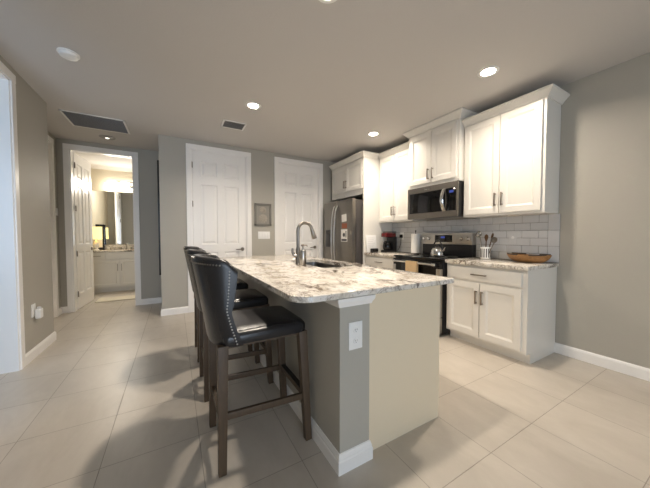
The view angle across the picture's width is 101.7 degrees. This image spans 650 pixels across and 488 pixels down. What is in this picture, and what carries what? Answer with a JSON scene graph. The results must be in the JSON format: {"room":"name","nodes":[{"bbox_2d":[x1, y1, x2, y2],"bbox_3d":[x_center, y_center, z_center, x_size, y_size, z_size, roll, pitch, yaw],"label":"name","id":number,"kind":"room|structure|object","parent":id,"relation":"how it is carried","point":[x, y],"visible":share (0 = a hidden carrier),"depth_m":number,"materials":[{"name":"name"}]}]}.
{"room":"kitchen","nodes":[
{"label":"kitchen","id":0,"kind":"room"},
{"bbox_2d":[0,55,53,353],"bbox_3d":[-1.140,-0.126,-0.577,0.120,2.668,8.132,-1,2,-30],"label":"wall","id":1,"kind":"structure","parent":0,"point":[32,133],"depth_m":2.64,"materials":[{"name":"beige paint"}]},
{"bbox_2d":[0,61,25,373],"bbox_3d":[-2.404,-0.160,1.646,0.160,2.600,1.585,-1,2,-30],"label":"trim","id":2,"kind":"structure","parent":1,"relation":"attached to","point":[12,329],"depth_m":2.29,"materials":[{"name":"white paint"}]},
{"bbox_2d":[31,303,35,317],"bbox_3d":[-2.849,0.649,2.589,0.012,0.125,0.080,-1,2,-30],"label":"wall outlet","id":3,"kind":"object","parent":1,"relation":"attached to","point":[33,306],"visible":0.89,"depth_m":2.58,"materials":[{"name":"white plastic"}]},
{"bbox_2d":[35,306,42,318],"bbox_3d":[-2.838,0.677,2.627,0.042,0.117,0.065,-1,2,-30],"label":"air freshener","id":4,"kind":"object","parent":3,"relation":"attached to","point":[39,311],"visible":1,"depth_m":2.61,"materials":[{"name":"white plastic"}]},
{"bbox_2d":[26,331,56,365],"bbox_3d":[-3.004,1.060,2.675,0.214,0.100,0.731,-1,2,-30],"label":"baseboard","id":5,"kind":"structure","parent":1,"relation":"attached to","point":[33,353],"depth_m":2.68,"materials":[{"name":"white paint"}]},
{"bbox_2d":[48,132,60,307],"bbox_3d":[-3.659,-0.247,3.411,0.316,2.668,1.459,-1,2,-30],"label":"wall","id":6,"kind":"structure","parent":0,"point":[49,134],"depth_m":3.98,"materials":[{"name":"beige paint"}]},
{"bbox_2d":[48,135,58,317],"bbox_3d":[-3.752,-0.213,3.398,0.140,2.600,1.085,-1,2,-30],"label":"trim","id":7,"kind":"structure","parent":6,"relation":"attached to","point":[50,140],"depth_m":3.84,"materials":[{"name":"white paint"}]},
{"bbox_2d":[59,306,67,315],"bbox_3d":[-3.982,1.019,4.018,0.074,0.100,0.154,-1,2,-30],"label":"baseboard","id":8,"kind":"structure","parent":6,"relation":"attached to","point":[62,310],"depth_m":4.07,"materials":[{"name":"white paint"}]},
{"bbox_2d":[56,138,161,306],"bbox_3d":[-3.546,-0.277,4.378,1.469,2.668,0.111,-1,2,-30],"label":"wall","id":9,"kind":"structure","parent":0,"point":[147,159],"depth_m":4.56,"materials":[{"name":"beige paint"}]},
{"bbox_2d":[73,152,94,308],"bbox_3d":[-4.152,-0.208,4.546,0.144,2.505,0.779,-1,2,-26],"label":"door","id":10,"kind":"structure","parent":9,"relation":"in","point":[82,194],"depth_m":4.52,"materials":[{"name":"white paint"}]},
{"bbox_2d":[62,143,140,312],"bbox_3d":[-3.607,-0.242,4.345,0.941,2.600,0.151,-1,2,-30],"label":"trim","id":11,"kind":"structure","parent":9,"relation":"attached to","point":[68,149],"depth_m":4.14,"materials":[{"name":"white paint"}]},
{"bbox_2d":[91,169,133,244],"bbox_3d":[-3.884,-0.310,5.458,2.150,2.668,2.100,-1,2,-30],"label":"wall","id":12,"kind":"structure","parent":0,"point":[99,177],"depth_m":5.95,"materials":[{"name":"beige paint"}]},
{"bbox_2d":[91,190,133,244],"bbox_3d":[-4.590,-0.589,6.135,1.300,1.195,0.007,-1,2,-30],"label":"wall mirror","id":13,"kind":"object","parent":12,"relation":"attached to","point":[114,210],"visible":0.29,"depth_m":6.02,"materials":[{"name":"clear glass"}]},
{"bbox_2d":[93,245,133,249],"bbox_3d":[-4.525,0.067,6.184,1.500,0.100,0.021,-1,2,-30],"label":"backsplash","id":14,"kind":"structure","parent":12,"relation":"attached to","point":[106,246],"depth_m":6.05,"materials":[{"name":"stone"}]},
{"bbox_2d":[105,180,132,190],"bbox_3d":[-4.469,-1.322,6.100,0.920,0.222,0.149,-1,2,-30],"label":"vanity light","id":15,"kind":"object","parent":12,"relation":"attached to","point":[108,186],"visible":0.57,"depth_m":5.96,"materials":[{"name":"white glass"}]},
{"bbox_2d":[158,134,335,308],"bbox_3d":[-0.915,-0.293,4.816,3.540,2.668,0.110,-1,2,-30],"label":"wall","id":16,"kind":"structure","parent":0,"point":[172,150],"depth_m":4.03,"materials":[{"name":"beige paint"}]},
{"bbox_2d":[161,306,187,315],"bbox_3d":[-2.325,1.015,4.098,0.364,0.100,0.214,-1,2,-30],"label":"baseboard","id":17,"kind":"structure","parent":16,"relation":"attached to","point":[179,310],"depth_m":4.00,"materials":[{"name":"white paint"}]},
{"bbox_2d":[192,150,245,256],"bbox_3d":[-1.714,-0.204,4.335,0.820,2.505,0.144,-1,2,-30],"label":"door","id":18,"kind":"structure","parent":16,"relation":"in","point":[218,180],"depth_m":4.30,"materials":[{"name":"white paint"}]},
{"bbox_2d":[186,143,251,312],"bbox_3d":[-1.712,-0.244,4.342,0.984,2.600,0.110,-1,2,-30],"label":"trim","id":19,"kind":"structure","parent":16,"relation":"attached to","point":[189,147],"depth_m":4.13,"materials":[{"name":"white paint"}]},
{"bbox_2d":[254,203,270,225],"bbox_3d":[-1.085,-0.514,4.632,0.293,0.384,0.029,-1,2,-30],"label":"framed art","id":20,"kind":"object","parent":16,"relation":"attached to","point":[262,212],"visible":1,"depth_m":4.62,"materials":[{"name":"grey fabric"}]},
{"bbox_2d":[258,232,269,238],"bbox_3d":[-1.075,-0.150,4.660,0.198,0.107,0.011,-1,2,-30],"label":"light switch","id":21,"kind":"object","parent":16,"relation":"attached to","point":[261,235],"visible":1,"depth_m":4.66,"materials":[{"name":"white plastic"}]},
{"bbox_2d":[279,163,317,257],"bbox_3d":[-0.508,-0.228,5.059,0.811,2.505,0.144,-1,2,-30],"label":"door","id":22,"kind":"structure","parent":16,"relation":"in","point":[298,185],"depth_m":5.02,"materials":[{"name":"white paint"}]},
{"bbox_2d":[274,157,322,257],"bbox_3d":[-0.494,-0.267,5.034,0.987,2.600,0.110,-1,2,-30],"label":"trim","id":23,"kind":"structure","parent":16,"relation":"attached to","point":[277,160],"depth_m":4.98,"materials":[{"name":"white paint"}]},
{"bbox_2d":[0,0,649,171],"bbox_3d":[-0.817,-1.578,1.588,7.000,0.100,11.850,-1,2,-30],"label":"ceiling","id":24,"kind":"structure","parent":0,"point":[323,77],"depth_m":2.23,"materials":[{"name":"grey paint"}]},
{"bbox_2d":[56,47,79,60],"bbox_3d":[-2.077,-1.527,2.143,0.140,0.034,0.140,-1,2,-30],"label":"smoke detector","id":25,"kind":"object","parent":24,"relation":"attached to","point":[68,54],"visible":1,"depth_m":2.12,"materials":[{"name":"white plastic"}]},
{"bbox_2d":[58,109,129,133],"bbox_3d":[-2.964,-1.579,3.456,0.623,0.011,0.520,-1,2,-30],"label":"ceiling vent","id":26,"kind":"object","parent":24,"relation":"in","point":[78,119],"visible":1,"depth_m":3.42,"materials":[{"name":"grey metal"}]},
{"bbox_2d":[99,135,115,139],"bbox_3d":[-3.263,-1.590,3.965,0.200,0.019,0.200,-1,2,-30],"label":"recessed light","id":27,"kind":"object","parent":24,"relation":"in","point":[107,137],"visible":1,"depth_m":3.94,"materials":[{"name":"grey plastic"}]},
{"bbox_2d":[220,119,246,130],"bbox_3d":[-1.218,-1.583,3.529,0.296,0.011,0.250,-1,2,-30],"label":"ceiling vent","id":28,"kind":"object","parent":24,"relation":"in","point":[230,124],"visible":1,"depth_m":3.52,"materials":[{"name":"white plastic"}]},
{"bbox_2d":[245,102,260,109],"bbox_3d":[-0.815,-1.569,3.004,0.172,0.005,0.172,-1,2,-30],"label":"recessed light","id":29,"kind":"object","parent":24,"relation":"in","point":[252,105],"visible":1,"depth_m":3.00,"materials":[{"name":"white plastic"}]},
{"bbox_2d":[248,104,257,107],"bbox_3d":[-0.815,-1.570,3.004,0.112,0.001,0.112,-1,2,-30],"label":"diffuser","id":30,"kind":"object","parent":29,"relation":"attached to","point":[250,105],"depth_m":3.00,"materials":[{"name":"white plastic"}]},
{"bbox_2d":[319,0,336,3],"bbox_3d":[0.017,-1.526,1.598,0.172,0.005,0.172,-1,2,-30],"label":"recessed light","id":31,"kind":"object","parent":24,"relation":"in","point":[322,1],"visible":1,"depth_m":1.66,"materials":[{"name":"white plastic"}]},
{"bbox_2d":[367,132,378,135],"bbox_3d":[0.702,-1.596,3.840,0.172,0.005,0.172,-1,2,-30],"label":"recessed light","id":32,"kind":"object","parent":24,"relation":"in","point":[369,133],"visible":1,"depth_m":3.84,"materials":[{"name":"white plastic"}]},
{"bbox_2d":[477,66,499,77],"bbox_3d":[1.472,-1.552,2.387,0.172,0.005,0.172,-1,2,-30],"label":"recessed light","id":33,"kind":"object","parent":24,"relation":"in","point":[488,71],"visible":1,"depth_m":2.38,"materials":[{"name":"white plastic"}]},
{"bbox_2d":[481,68,495,75],"bbox_3d":[1.472,-1.553,2.386,0.112,0.001,0.112,-1,2,-30],"label":"diffuser","id":34,"kind":"object","parent":33,"relation":"attached to","point":[488,71],"depth_m":2.38,"materials":[{"name":"white plastic"}]},
{"bbox_2d":[0,290,649,487],"bbox_3d":[-0.814,1.188,1.674,7.000,0.100,11.850,-1,2,-30],"label":"floor","id":35,"kind":"structure","parent":0,"point":[116,400],"depth_m":1.66,"materials":[{"name":"tile"}]},
{"bbox_2d":[93,252,134,292],"bbox_3d":[-4.379,0.585,5.954,1.450,0.848,0.586,-1,2,-30],"label":"bathroom vanity","id":36,"kind":"object","parent":35,"relation":"on","point":[113,271],"visible":0.56,"depth_m":5.61,"materials":[{"name":"white paint"}]},
{"bbox_2d":[93,249,133,252],"bbox_3d":[-4.390,0.142,5.949,1.500,0.035,0.561,-1,2,-30],"label":"countertop","id":37,"kind":"structure","parent":36,"relation":"on","point":[107,250],"depth_m":5.63,"materials":[{"name":"stone"}]},
{"bbox_2d":[92,227,101,249],"bbox_3d":[-4.869,-0.116,5.628,0.200,0.500,0.198,-1,2,-30],"label":"table lamp","id":38,"kind":"object","parent":37,"relation":"on","point":[97,231],"visible":0.84,"depth_m":5.59,"materials":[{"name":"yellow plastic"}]},
{"bbox_2d":[95,224,104,249],"bbox_3d":[-4.970,-0.154,5.845,0.150,0.560,0.063,-1,2,-30],"label":"frame","id":39,"kind":"object","parent":37,"relation":"on","point":[101,242],"visible":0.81,"depth_m":5.86,"materials":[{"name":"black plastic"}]},
{"bbox_2d":[97,228,102,246],"bbox_3d":[-4.970,-0.154,5.846,0.100,0.480,0.044,-1,2,-30],"label":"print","id":40,"kind":"object","parent":39,"relation":"attached to","point":[100,241],"depth_m":5.85,"materials":[{"name":"paper"}]},
{"bbox_2d":[95,295,134,302],"bbox_3d":[-3.735,1.025,5.088,1.000,0.019,0.360,-1,2,-30],"label":"bath mat","id":41,"kind":"object","parent":35,"relation":"on","point":[128,297],"visible":0.56,"depth_m":4.95,"materials":[{"name":"beige fabric"}]},
{"bbox_2d":[183,246,251,361],"bbox_3d":[-1.120,0.562,2.752,0.608,1.089,0.434,-1,2,-30],"label":"bar stool","id":42,"kind":"object","parent":35,"relation":"on","point":[241,284],"visible":0.18,"depth_m":2.67,"materials":[{"name":"black leather"}]},
{"bbox_2d":[185,249,272,401],"bbox_3d":[-0.787,0.580,2.157,0.608,1.089,0.434,-1,2,-30],"label":"bar stool","id":43,"kind":"object","parent":35,"relation":"on","point":[244,298],"visible":0.34,"depth_m":2.05,"materials":[{"name":"black leather"}]},
{"bbox_2d":[191,254,311,477],"bbox_3d":[-0.447,0.598,1.568,0.608,1.089,0.434,-1,2,-30],"label":"bar stool","id":44,"kind":"object","parent":35,"relation":"on","point":[216,278],"visible":1,"depth_m":1.38,"materials":[{"name":"black leather"}]},
{"bbox_2d":[237,272,439,476],"bbox_3d":[-0.210,0.669,2.584,0.812,0.882,2.538,-1,2,-30],"label":"kitchen island","id":45,"kind":"object","parent":35,"relation":"on","point":[373,359],"visible":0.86,"depth_m":1.50,"materials":[{"name":"beige paint"}]},
{"bbox_2d":[219,254,453,302],"bbox_3d":[-0.278,0.212,2.556,1.116,0.032,2.575,-1,2,-30],"label":"island countertop","id":46,"kind":"structure","parent":45,"relation":"on","point":[280,274],"depth_m":1.70,"materials":[{"name":"stone"}]},
{"bbox_2d":[300,244,306,265],"bbox_3d":[-0.199,0.101,2.458,0.072,0.197,0.060,0,2,4],"label":"soap dispenser","id":47,"kind":"object","parent":46,"relation":"on","point":[302,252],"visible":1,"depth_m":2.44,"materials":[{"name":"silver metal"}]},
{"bbox_2d":[291,221,316,263],"bbox_3d":[-0.202,-0.014,2.602,0.266,0.417,0.062,-1,2,-30],"label":"kitchen faucet","id":48,"kind":"object","parent":46,"relation":"on","point":[297,254],"visible":0.93,"depth_m":2.56,"materials":[{"name":"silver metal"}]},
{"bbox_2d":[306,262,341,267],"bbox_3d":[-0.058,0.320,2.693,0.374,0.192,0.824,-1,2,-30],"label":"sink","id":49,"kind":"object","parent":46,"relation":"in","point":[317,264],"visible":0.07,"depth_m":3.01,"materials":[{"name":"grey metal"}]},
{"bbox_2d":[349,320,361,350],"bbox_3d":[0.155,0.465,1.348,0.083,0.140,0.006,-1,2,-30],"label":"outlet plate","id":50,"kind":"object","parent":45,"relation":"attached to","point":[355,326],"depth_m":1.34,"materials":[{"name":"white plastic"}]},
{"bbox_2d":[325,198,362,263],"bbox_3d":[0.531,0.116,4.902,0.896,1.802,0.917,-1,2,-30],"label":"refrigerator","id":51,"kind":"object","parent":35,"relation":"on","point":[351,251],"visible":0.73,"depth_m":4.49,"materials":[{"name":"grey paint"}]},
{"bbox_2d":[341,229,346,241],"bbox_3d":[0.326,-0.146,4.520,0.002,0.210,0.190,-1,2,-30],"label":"printed card","id":52,"kind":"object","parent":51,"relation":"attached to","point":[343,231],"visible":1,"depth_m":4.51,"materials":[{"name":"white paper"}]},
{"bbox_2d":[342,214,346,221],"bbox_3d":[0.325,-0.444,4.513,0.002,0.135,0.153,-1,2,-30],"label":"paper note","id":53,"kind":"object","parent":51,"relation":"attached to","point":[344,218],"visible":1,"depth_m":4.50,"materials":[{"name":"white paper"}]},
{"bbox_2d":[329,150,391,264],"bbox_3d":[0.644,-0.245,4.941,0.701,2.560,1.119,-1,2,-30],"label":"tall cabinet","id":54,"kind":"object","parent":35,"relation":"on","point":[356,176],"visible":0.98,"depth_m":4.49,"materials":[{"name":"white paint"}]},
{"bbox_2d":[365,255,392,268],"bbox_3d":[1.093,0.620,4.231,0.649,0.874,0.736,-1,2,-30],"label":"base cabinet","id":55,"kind":"object","parent":35,"relation":"on","point":[379,261],"visible":0.2,"depth_m":4.08,"materials":[{"name":"white paint"}]},
{"bbox_2d":[364,252,422,257],"bbox_3d":[1.099,0.162,4.221,0.631,0.038,0.736,-1,2,-30],"label":"countertop","id":56,"kind":"structure","parent":55,"relation":"on","point":[384,254],"depth_m":4.10,"materials":[{"name":"stone"}]},
{"bbox_2d":[366,235,376,251],"bbox_3d":[0.777,-0.006,4.432,0.210,0.284,0.041,-1,2,-30],"label":"sign board","id":57,"kind":"object","parent":56,"relation":"on","point":[370,239],"visible":0.87,"depth_m":4.42,"materials":[{"name":"white plastic"}]},
{"bbox_2d":[370,248,377,252],"bbox_3d":[0.814,0.105,4.355,0.145,0.068,0.052,-1,2,-30],"label":"desk clock","id":58,"kind":"object","parent":56,"relation":"on","point":[372,250],"visible":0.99,"depth_m":4.33,"materials":[{"name":"black plastic"}]},
{"bbox_2d":[381,232,396,252],"bbox_3d":[1.052,-0.035,4.430,0.254,0.344,0.160,-1,2,-30],"label":"coffee maker","id":59,"kind":"object","parent":56,"relation":"on","point":[390,245],"visible":0.99,"depth_m":4.39,"materials":[{"name":"black plastic"}]},
{"bbox_2d":[410,230,420,253],"bbox_3d":[1.393,-0.032,4.066,0.150,0.360,0.150,-1,2,-30],"label":"paper towel holder","id":60,"kind":"object","parent":56,"relation":"on","point":[415,238],"visible":1,"depth_m":4.01,"materials":[{"name":"white paper"}]},
{"bbox_2d":[392,233,475,334],"bbox_3d":[1.414,0.451,3.537,0.752,1.195,0.768,-1,2,-30],"label":"range","id":61,"kind":"object","parent":35,"relation":"on","point":[458,245],"visible":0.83,"depth_m":3.40,"materials":[{"name":"black metal"}]},
{"bbox_2d":[405,261,417,272],"bbox_3d":[1.097,0.358,3.354,0.034,0.282,0.180,-1,2,-30],"label":"dish towel","id":62,"kind":"object","parent":61,"relation":"hanging from","point":[412,266],"visible":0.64,"depth_m":3.33,"materials":[{"name":"beige fabric"}]},
{"bbox_2d":[394,254,471,260],"bbox_3d":[1.413,0.171,3.527,0.605,0.021,0.766,-1,2,-30],"label":"cooktop","id":63,"kind":"object","parent":61,"relation":"in","point":[412,257],"depth_m":3.44,"materials":[{"name":"black glass"}]},
{"bbox_2d":[431,240,445,256],"bbox_3d":[1.467,0.053,3.442,0.166,0.218,0.181,0,2,10],"label":"kettle","id":64,"kind":"object","parent":61,"relation":"on","point":[437,251],"visible":1,"depth_m":3.39,"materials":[{"name":"silver metal"}]},
{"bbox_2d":[446,263,556,363],"bbox_3d":[1.862,0.661,2.880,0.649,0.874,0.814,-1,2,-30],"label":"base cabinet","id":65,"kind":"object","parent":35,"relation":"on","point":[511,313],"visible":0.97,"depth_m":2.61,"materials":[{"name":"white paint"}]},
{"bbox_2d":[445,257,558,270],"bbox_3d":[1.871,0.203,2.863,0.631,0.038,0.834,-1,2,-30],"label":"countertop","id":66,"kind":"structure","parent":65,"relation":"on","point":[476,261],"depth_m":2.65,"materials":[{"name":"stone"}]},
{"bbox_2d":[480,247,490,258],"bbox_3d":[1.923,0.105,3.168,0.111,0.140,0.111,-1,2,-30],"label":"utensil crock","id":67,"kind":"object","parent":66,"relation":"on","point":[484,251],"visible":0.96,"depth_m":3.12,"materials":[{"name":"white ceramic"}]},
{"bbox_2d":[475,231,481,246],"bbox_3d":[1.863,0.003,3.197,0.066,0.313,0.076,-1,2,-30],"label":"ladle","id":68,"kind":"object","parent":67,"relation":"in","point":[478,234],"visible":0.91,"depth_m":3.19,"materials":[{"name":"white metal"}]},
{"bbox_2d":[489,237,497,253],"bbox_3d":[1.933,0.041,3.072,0.052,0.248,0.140,-1,2,-24],"label":"serving spoon","id":69,"kind":"object","parent":67,"relation":"in","point":[493,240],"visible":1,"depth_m":3.06,"materials":[{"name":"silver metal"}]},
{"bbox_2d":[507,252,551,262],"bbox_3d":[2.096,0.143,2.733,0.236,0.091,0.400,-1,2,-30],"label":"wooden bowl","id":70,"kind":"object","parent":66,"relation":"on","point":[519,257],"visible":0.98,"depth_m":2.65,"materials":[{"name":"brown wood"}]},
{"bbox_2d":[405,52,649,368],"bbox_3d":[2.799,-0.209,1.989,0.120,2.668,8.700,-1,2,-30],"label":"wall","id":71,"kind":"structure","parent":0,"point":[603,286],"depth_m":2.36,"materials":[{"name":"beige paint"}]},
{"bbox_2d":[378,142,426,222],"bbox_3d":[1.211,-0.929,4.254,0.371,1.150,0.732,-1,2,-30],"label":"upper cabinet","id":72,"kind":"object","parent":71,"relation":"attached to","point":[393,162],"visible":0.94,"depth_m":4.17,"materials":[{"name":"white paint"}]},
{"bbox_2d":[403,107,477,189],"bbox_3d":[1.548,-1.183,3.562,0.461,0.814,0.910,-1,2,-30],"label":"upper cabinet","id":73,"kind":"object","parent":71,"relation":"attached to","point":[436,147],"visible":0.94,"depth_m":3.38,"materials":[{"name":"white paint"}]},
{"bbox_2d":[408,180,464,219],"bbox_3d":[1.533,-0.558,3.573,0.481,0.426,0.776,-1,2,-30],"label":"microwave","id":74,"kind":"object","parent":73,"relation":"attached to","point":[443,200],"visible":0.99,"depth_m":3.40,"materials":[{"name":"silver metal"}]},
{"bbox_2d":[392,214,560,262],"bbox_3d":[1.771,-0.087,3.668,0.010,0.494,2.344,-1,2,-30],"label":"tile backsplash","id":75,"kind":"structure","parent":71,"relation":"attached to","point":[536,234],"depth_m":3.10,"materials":[{"name":"white tile"}]},
{"bbox_2d":[509,234,516,244],"bbox_3d":[2.136,-0.051,3.009,0.007,0.120,0.080,-1,2,-30],"label":"wall outlet","id":76,"kind":"object","parent":75,"relation":"attached to","point":[512,237],"visible":1,"depth_m":3.00,"materials":[{"name":"white plastic"}]},
{"bbox_2d":[462,83,569,217],"bbox_3d":[1.998,-0.887,2.870,0.371,1.150,0.875,-1,2,-30],"label":"upper cabinet","id":77,"kind":"object","parent":71,"relation":"attached to","point":[512,147],"visible":1,"depth_m":2.70,"materials":[{"name":"white paint"}]},
{"bbox_2d":[554,342,649,380],"bbox_3d":[3.617,1.122,0.457,0.014,0.100,5.158,-1,2,-30],"label":"baseboard","id":78,"kind":"structure","parent":71,"relation":"attached to","point":[623,367],"depth_m":2.38,"materials":[{"name":"white paint"}]},
{"bbox_3d":[-2.660,-0.279,4.417,0.110,2.668,0.920,-1,2,-30],"label":"wall","id":79,"kind":"structure","parent":0,"visible":0},
{"bbox_2d":[141,297,161,304],"bbox_3d":[-2.847,1.008,4.338,0.334,0.100,0.719,-1,2,-30],"label":"baseboard","id":80,"kind":"structure","parent":79,"relation":"attached to","point":[159,299],"depth_m":4.63,"materials":[{"name":"white paint"}]},
{"bbox_2d":[157,160,160,274],"bbox_3d":[-2.680,-0.407,4.304,0.031,1.760,0.550,-1,2,-30],"label":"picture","id":81,"kind":"object","parent":79,"relation":"attached to","point":[157,160],"visible":0.41,"depth_m":4.06,"materials":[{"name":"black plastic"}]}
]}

